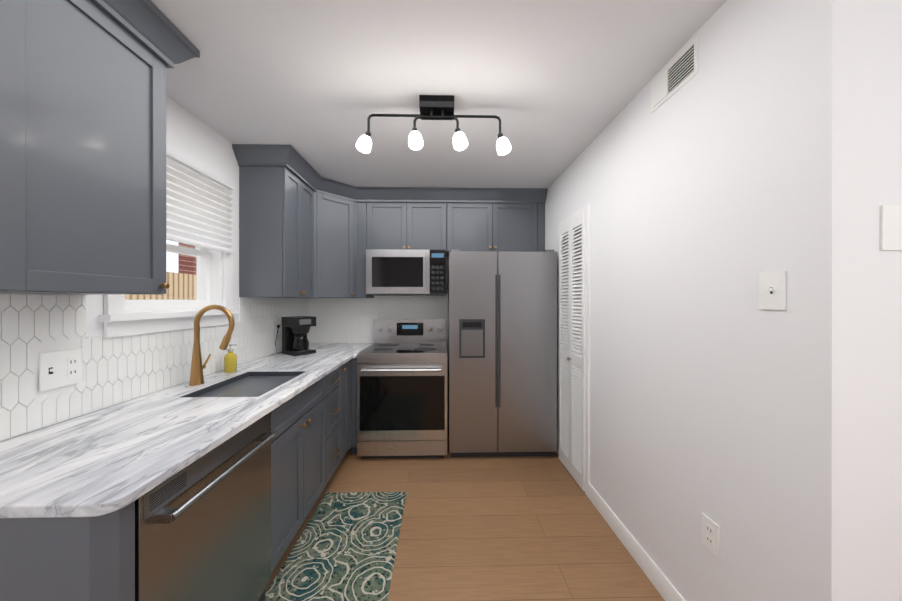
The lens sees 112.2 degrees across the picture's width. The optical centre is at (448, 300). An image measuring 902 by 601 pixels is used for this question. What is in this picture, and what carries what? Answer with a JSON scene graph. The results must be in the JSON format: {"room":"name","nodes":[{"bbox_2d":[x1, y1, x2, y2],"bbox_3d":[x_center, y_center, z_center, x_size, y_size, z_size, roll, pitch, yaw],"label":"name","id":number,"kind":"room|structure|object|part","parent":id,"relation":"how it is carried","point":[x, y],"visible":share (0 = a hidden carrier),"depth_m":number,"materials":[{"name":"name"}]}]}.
{"room":"kitchen","nodes":[
{"label":"kitchen","id":0,"kind":"room"},
{"bbox_2d":[0,95,281,441],"bbox_3d":[-1.538,0.142,0.613,0.160,2.440,5.300,0,0,-1],"label":"wall","id":1,"kind":"structure","parent":0,"point":[194,140],"depth_m":1.80,"materials":[{"name":"white paint"}]},
{"bbox_2d":[0,0,199,294],"bbox_3d":[-1.265,-0.551,0.993,0.399,1.054,0.624,0,0,-1],"label":"upper cabinet","id":2,"kind":"object","parent":1,"relation":"attached to","point":[82,147],"visible":1,"depth_m":0.96,"materials":[{"name":"grey paint"}]},
{"bbox_2d":[0,294,311,440],"bbox_3d":[-1.474,0.219,1.967,0.030,0.482,2.595,0,0,-1],"label":"tile backsplash","id":3,"kind":"structure","parent":1,"relation":"attached to","point":[117,370],"depth_m":1.25,"materials":[{"name":"white tile"}]},
{"bbox_2d":[39,348,81,390],"bbox_3d":[-1.455,0.258,1.145,0.015,0.134,0.124,0,0,-1],"label":"outlet","id":4,"kind":"object","parent":3,"relation":"attached to","point":[59,369],"depth_m":1.14,"materials":[{"name":"white plastic"}]},
{"bbox_2d":[274,321,279,335],"bbox_3d":[-1.494,0.244,2.644,0.007,0.117,0.072,0,0,-1],"label":"outlet","id":5,"kind":"object","parent":3,"relation":"attached to","point":[276,323],"depth_m":2.63,"materials":[{"name":"white plastic"}]},
{"bbox_2d":[99,150,238,337],"bbox_3d":[-1.532,-0.299,1.680,0.216,0.918,0.815,0,0,-1],"label":"window","id":6,"kind":"structure","parent":1,"relation":"in","point":[199,209],"depth_m":1.73,"materials":[{"name":"white"}]},
{"bbox_3d":[-1.583,-0.315,1.679,0.039,0.620,0.525,0,0,-1],"label":"glass","id":7,"kind":"part","parent":6,"relation":"part of","materials":[{"name":"clear glass"}]},
{"bbox_2d":[166,150,233,253],"bbox_3d":[-1.442,-0.536,1.659,0.037,0.444,0.734,0,0,-1],"label":"shade","id":8,"kind":"object","parent":6,"relation":"attached to","point":[198,203],"depth_m":1.74,"materials":[{"name":"plastic"}]},
{"bbox_2d":[236,144,319,297],"bbox_3d":[-1.308,-0.552,2.441,0.378,1.054,0.555,0,0,-1],"label":"upper cabinet","id":9,"kind":"object","parent":1,"relation":"attached to","point":[306,230],"depth_m":2.17,"materials":[{"name":"grey paint"}]},
{"bbox_2d":[320,176,367,297],"bbox_3d":[-1.198,-0.553,2.938,0.621,1.054,0.661,0,0,-1],"label":"upper cabinet","id":10,"kind":"object","parent":1,"relation":"attached to","point":[342,254],"depth_m":2.84,"materials":[{"name":"grey paint"}]},
{"bbox_2d":[95,0,726,187],"bbox_3d":[1.086,-1.139,0.670,5.690,0.120,5.900,0,0,-1],"label":"ceiling","id":11,"kind":"structure","parent":0,"point":[556,86],"depth_m":1.45,"materials":[{"name":"white paint"}]},
{"bbox_2d":[356,95,511,154],"bbox_3d":[-0.076,-0.943,1.630,0.842,0.273,0.155,0,0,-1],"label":"track light","id":12,"kind":"object","parent":11,"relation":"attached to","point":[436,107],"visible":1,"depth_m":1.62,"materials":[{"name":"white glass"}]},
{"bbox_2d":[374,256,448,424],"bbox_3d":[-0.435,0.139,3.388,2.770,2.440,0.200,0,0,-1],"label":"wall","id":13,"kind":"structure","parent":0,"point":[446,295],"depth_m":3.30,"materials":[{"name":"white paint"}]},
{"bbox_2d":[312,298,447,342],"bbox_3d":[-0.748,0.218,3.274,1.480,0.482,0.015,0,0,-1],"label":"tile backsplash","id":14,"kind":"structure","parent":13,"relation":"attached to","point":[338,320],"depth_m":3.27,"materials":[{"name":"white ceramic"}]},
{"bbox_2d":[364,200,451,255],"bbox_3d":[-0.382,-0.729,3.126,0.837,0.493,0.325,0,0,-1],"label":"upper cabinet","id":15,"kind":"object","parent":13,"relation":"attached to","point":[388,224],"depth_m":2.97,"materials":[{"name":"grey paint"}]},
{"bbox_2d":[366,249,445,295],"bbox_3d":[-0.403,-0.267,3.043,0.752,0.428,0.467,0,0,-1],"label":"microwave","id":16,"kind":"object","parent":15,"relation":"attached to","point":[390,272],"visible":1,"depth_m":2.86,"materials":[{"name":"silver metal"}]},
{"bbox_2d":[452,200,545,251],"bbox_3d":[0.441,-0.729,3.144,1.025,0.493,0.325,0,0,-1],"label":"upper cabinet","id":17,"kind":"object","parent":13,"relation":"attached to","point":[477,225],"depth_m":2.99,"materials":[{"name":"grey paint"}]},
{"bbox_2d":[265,425,664,600],"bbox_3d":[1.086,1.421,0.673,5.690,0.120,5.900,0,0,-1],"label":"floor","id":18,"kind":"structure","parent":0,"point":[530,528],"depth_m":1.77,"materials":[{"name":"brown wood"}]},
{"bbox_2d":[135,412,274,600],"bbox_3d":[-1.081,0.922,1.062,0.671,0.854,0.597,0,0,-1],"label":"dishwasher","id":19,"kind":"object","parent":18,"relation":"on","point":[203,528],"visible":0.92,"depth_m":1.02,"materials":[{"name":"silver metal"}]},
{"bbox_2d":[112,375,327,600],"bbox_3d":[-1.146,0.926,1.693,0.668,0.869,0.661,0,0,-1],"label":"base cabinet","id":20,"kind":"object","parent":18,"relation":"on","point":[299,447],"depth_m":1.55,"materials":[{"name":"grey paint"}]},
{"bbox_2d":[0,343,372,522],"bbox_3d":[-1.124,0.475,1.974,0.726,0.030,2.592,0,0,-1],"label":"countertop","id":21,"kind":"structure","parent":20,"relation":"on","point":[94,465],"depth_m":0.98,"materials":[{"name":"white stone"}]},
{"bbox_2d":[189,305,234,385],"bbox_3d":[-1.300,0.241,1.696,0.236,0.437,0.122,0,0,-1],"label":"faucet","id":22,"kind":"object","parent":21,"relation":"on","point":[196,373],"visible":1,"depth_m":1.66,"materials":[{"name":"gold metal"}]},
{"bbox_2d":[224,344,236,372],"bbox_3d":[-1.403,0.370,1.951,0.068,0.178,0.068,0,0,-1],"label":"soap bottle","id":23,"kind":"object","parent":21,"relation":"on","point":[230,361],"visible":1,"depth_m":1.93,"materials":[{"name":"yellow plastic"}]},
{"bbox_2d":[188,371,299,394],"bbox_3d":[-1.108,0.583,1.713,0.378,0.240,0.528,0,0,-1],"label":"sink","id":24,"kind":"object","parent":21,"relation":"in","point":[252,382],"depth_m":1.77,"materials":[{"name":"grey metal"}]},
{"bbox_2d":[275,316,315,355],"bbox_3d":[-1.319,0.299,2.625,0.338,0.318,0.283,0,0,-1],"label":"coffee maker","id":25,"kind":"object","parent":21,"relation":"on","point":[295,331],"visible":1,"depth_m":2.57,"materials":[{"name":"black plastic"}]},
{"bbox_3d":[-1.417,0.332,2.647,0.144,0.238,0.166,0,0,-1],"label":"coffee cord","id":26,"kind":"part","parent":25,"relation":"part of","materials":[{"name":"black plastic"}]},
{"bbox_2d":[265,492,406,600],"bbox_3d":[-0.562,1.356,1.463,0.570,0.007,1.353,0,0,-1],"label":"rug","id":27,"kind":"object","parent":18,"relation":"on","point":[344,548],"visible":1,"depth_m":1.62,"materials":[{"name":"teal fabric"}]},
{"bbox_2d":[328,367,343,481],"bbox_3d":[-1.157,0.925,2.165,0.668,0.869,0.405,0,0,-1],"label":"base cabinet","id":28,"kind":"object","parent":18,"relation":"on","point":[336,380],"depth_m":2.22,"materials":[{"name":"grey paint"}]},
{"bbox_2d":[344,363,347,455],"bbox_3d":[-1.164,0.925,2.453,0.668,0.869,0.278,0,0,-1],"label":"base cabinet","id":29,"kind":"object","parent":18,"relation":"on","point":[345,364],"depth_m":2.47,"materials":[{"name":"grey paint"}]},
{"bbox_2d":[348,355,356,453],"bbox_3d":[-1.144,0.925,2.876,0.726,0.869,0.788,0,0,-1],"label":"base cabinet","id":30,"kind":"object","parent":18,"relation":"on","point":[352,363],"depth_m":2.60,"materials":[{"name":"grey paint"}]},
{"bbox_2d":[357,319,446,458],"bbox_3d":[-0.396,0.779,2.883,0.760,1.160,0.774,0,0,-1],"label":"range","id":31,"kind":"object","parent":18,"relation":"on","point":[401,388],"visible":1,"depth_m":2.56,"materials":[{"name":"silver metal"}]},
{"bbox_2d":[448,249,556,456],"bbox_3d":[0.463,0.461,2.928,0.925,1.796,0.701,0,0,-1],"label":"refrigerator","id":32,"kind":"object","parent":18,"relation":"on","point":[502,353],"visible":1,"depth_m":2.58,"materials":[{"name":"silver metal"}]},
{"bbox_2d":[545,0,901,600],"bbox_3d":[2.437,0.140,2.191,2.920,2.440,2.724,0,0,-1],"label":"wall","id":33,"kind":"structure","parent":0,"point":[767,137],"depth_m":0.99,"materials":[{"name":"white paint"}]},
{"bbox_2d":[558,203,589,496],"bbox_3d":[0.945,0.345,2.359,0.055,2.030,0.540,0,0,-1],"label":"louvered closet door","id":34,"kind":"structure","parent":33,"relation":"in","point":[574,342],"depth_m":2.29,"materials":[{"name":"white wood"}]},
{"bbox_2d":[588,483,684,600],"bbox_3d":[0.987,1.311,1.452,0.016,0.100,1.278,0,0,-1],"label":"baseboard","id":35,"kind":"structure","parent":33,"relation":"attached to","point":[660,581],"depth_m":1.56,"materials":[{"name":"white wood"}]},
{"bbox_2d":[651,35,697,113],"bbox_3d":[0.991,-0.985,1.343,0.008,0.148,0.270,0,0,-1],"label":"air vent","id":36,"kind":"object","parent":33,"relation":"in","point":[679,71],"visible":1,"depth_m":1.32,"materials":[{"name":"white metal"}]},
{"bbox_2d":[702,513,719,557],"bbox_3d":[0.996,0.891,1.151,0.007,0.117,0.072,0,0,-1],"label":"outlet","id":37,"kind":"object","parent":33,"relation":"attached to","point":[710,530],"depth_m":1.14,"materials":[{"name":"white plastic"}]},
{"bbox_2d":[759,271,785,309],"bbox_3d":[0.996,-0.031,0.936,0.016,0.117,0.072,0,0,-1],"label":"light switch","id":38,"kind":"object","parent":33,"relation":"attached to","point":[772,285],"depth_m":0.93,"materials":[{"name":"white plastic"}]},
{"bbox_2d":[880,205,901,249],"bbox_3d":[1.173,-0.191,0.796,0.072,0.117,0.005,0,0,-1],"label":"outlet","id":39,"kind":"object","parent":33,"relation":"attached to","point":[890,215],"depth_m":0.79,"materials":[{"name":"white plastic"}]},
{"label":"outside","id":40,"kind":"structure","parent":0,"visible":0},
{"bbox_2d":[125,240,196,299],"bbox_3d":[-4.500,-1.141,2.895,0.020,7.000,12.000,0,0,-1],"label":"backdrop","id":41,"kind":"structure","parent":40,"point":[172,279],"depth_m":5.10,"materials":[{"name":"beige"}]}
]}

